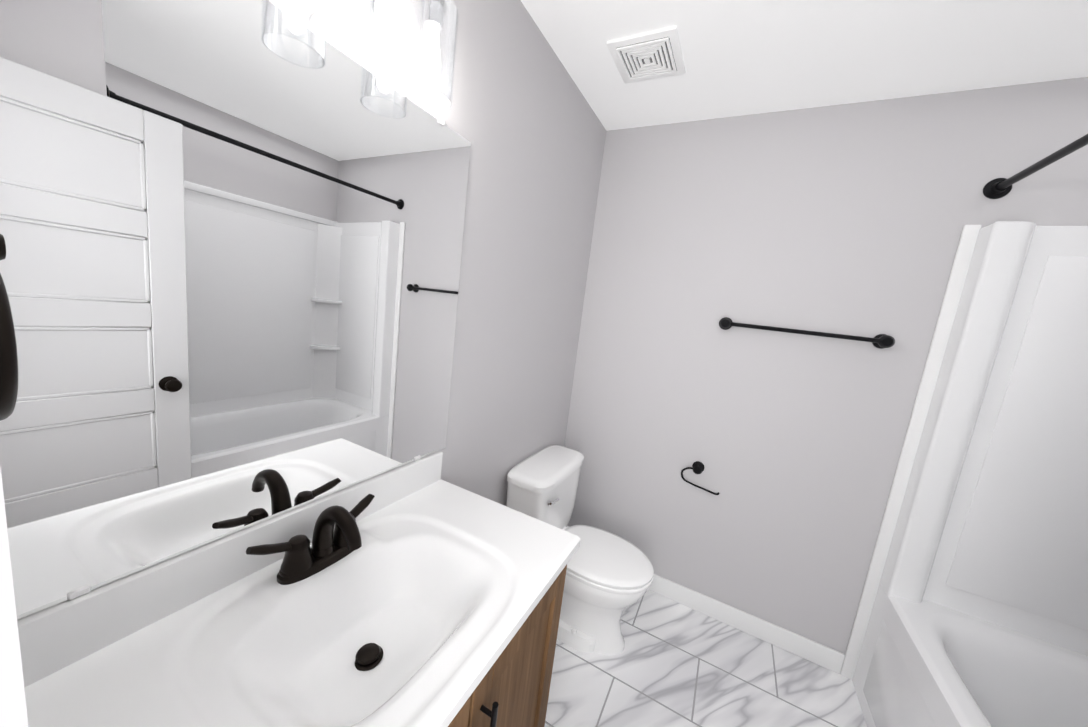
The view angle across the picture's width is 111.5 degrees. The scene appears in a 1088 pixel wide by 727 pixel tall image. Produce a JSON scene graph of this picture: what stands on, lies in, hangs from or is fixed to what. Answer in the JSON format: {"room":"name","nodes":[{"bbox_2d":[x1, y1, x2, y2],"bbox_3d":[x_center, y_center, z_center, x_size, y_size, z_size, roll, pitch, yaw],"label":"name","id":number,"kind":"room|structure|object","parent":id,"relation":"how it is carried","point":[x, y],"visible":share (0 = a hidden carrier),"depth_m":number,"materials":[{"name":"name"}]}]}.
{"room":"bathroom","nodes":[
{"label":"bathroom","id":0,"kind":"room"},
{"bbox_2d":[0,465,28,726],"bbox_3d":[-0.093,0.243,0.029,1.500,2.440,0.112,11,10,26],"label":"wall","id":1,"kind":"structure","parent":0,"point":[13,710],"depth_m":0.12,"materials":[{"name":"grey paint"}]},
{"bbox_2d":[0,234,17,420],"bbox_3d":[-0.472,-0.036,0.297,0.143,0.174,0.052,11,10,26],"label":"towel ring","id":2,"kind":"object","parent":1,"relation":"attached to","point":[8,373],"visible":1,"depth_m":0.28,"materials":[{"name":"black metal"}]},
{"bbox_2d":[93,0,605,589],"bbox_3d":[-0.324,0.024,1.287,0.100,2.440,2.230,11,10,26],"label":"wall","id":3,"kind":"structure","parent":0,"point":[523,118],"depth_m":1.38,"materials":[{"name":"grey paint"}]},
{"bbox_2d":[0,0,470,619],"bbox_3d":[-0.483,-0.160,0.776,0.009,0.980,0.901,11,10,26],"label":"mirror","id":4,"kind":"object","parent":3,"relation":"attached to","point":[232,234],"visible":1,"depth_m":0.61,"materials":[{"name":"clear glass"}]},
{"bbox_2d":[308,0,458,110],"bbox_3d":[-0.362,-0.721,0.658,0.134,0.251,0.526,11,10,26],"label":"sconce","id":5,"kind":"object","parent":3,"relation":"attached to","point":[434,11],"visible":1,"depth_m":0.81,"materials":[{"name":"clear glass"}]},
{"bbox_2d":[544,590,866,726],"bbox_3d":[0.273,1.518,0.371,2.480,0.080,3.530,11,10,26],"label":"floor","id":6,"kind":"structure","parent":0,"point":[674,664],"depth_m":1.56,"materials":[{"name":"tile"}]},
{"bbox_2d":[17,451,580,726],"bbox_3d":[-0.365,0.822,0.786,0.544,1.014,0.874,11,10,26],"label":"bathroom vanity","id":7,"kind":"object","parent":6,"relation":"on","point":[419,593],"visible":0.98,"depth_m":0.70,"materials":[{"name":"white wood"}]},
{"bbox_2d":[506,445,653,654],"bbox_3d":[0.175,0.874,1.732,0.661,0.756,0.492,11,10,26],"label":"toilet","id":8,"kind":"object","parent":6,"relation":"on","point":[609,578],"visible":0.73,"depth_m":1.64,"materials":[{"name":"white ceramic"}]},
{"bbox_2d":[840,221,1087,726],"bbox_3d":[1.478,0.569,0.727,0.798,1.962,1.435,11,10,26],"label":"shower","id":9,"kind":"object","parent":6,"relation":"on","point":[972,610],"visible":1,"depth_m":1.33,"materials":[{"name":"white plastic"}]},
{"bbox_2d":[521,0,1087,130],"bbox_3d":[0.569,-0.956,-0.004,2.480,0.080,3.530,11,10,26],"label":"ceiling","id":10,"kind":"structure","parent":0,"point":[744,57],"depth_m":1.25,"materials":[{"name":"white paint"}]},
{"bbox_2d":[606,26,685,83],"bbox_3d":[0.387,-1.138,1.383,0.244,0.018,0.244,11,10,26],"label":"fan","id":11,"kind":"object","parent":10,"relation":"attached to","point":[654,54],"visible":0.92,"depth_m":1.35,"materials":[{"name":"white plastic"}]},
{"bbox_2d":[565,77,1087,654],"bbox_3d":[1.259,0.155,1.675,2.380,2.440,0.100,11,10,26],"label":"wall","id":12,"kind":"structure","parent":0,"point":[853,219],"depth_m":1.70,"materials":[{"name":"grey paint"}]},
{"bbox_2d":[681,461,719,494],"bbox_3d":[0.792,0.571,1.865,0.192,0.130,0.061,11,10,26],"label":"paper holder","id":13,"kind":"object","parent":12,"relation":"attached to","point":[697,467],"visible":1,"depth_m":1.87,"materials":[{"name":"black metal"}]},
{"bbox_2d":[648,574,844,673],"bbox_3d":[0.699,1.230,2.000,1.478,0.100,0.014,11,10,26],"label":"baseboard","id":14,"kind":"structure","parent":12,"relation":"attached to","point":[831,659],"depth_m":1.82,"materials":[{"name":"white wood"}]},
{"bbox_2d":[719,317,894,348],"bbox_3d":[1.117,-0.139,1.623,0.645,0.060,0.076,11,10,26],"label":"towel rail","id":15,"kind":"object","parent":12,"relation":"attached to","point":[881,341],"visible":1,"depth_m":1.57,"materials":[{"name":"black metal"}]},
{"bbox_2d":[983,134,1087,198],"bbox_3d":[1.312,-0.578,0.710,0.072,0.072,1.438,11,10,26],"label":"rail","id":16,"kind":"object","parent":12,"relation":"attached to","point":[997,188],"visible":1,"depth_m":1.20,"materials":[{"name":"black metal"}]}
]}

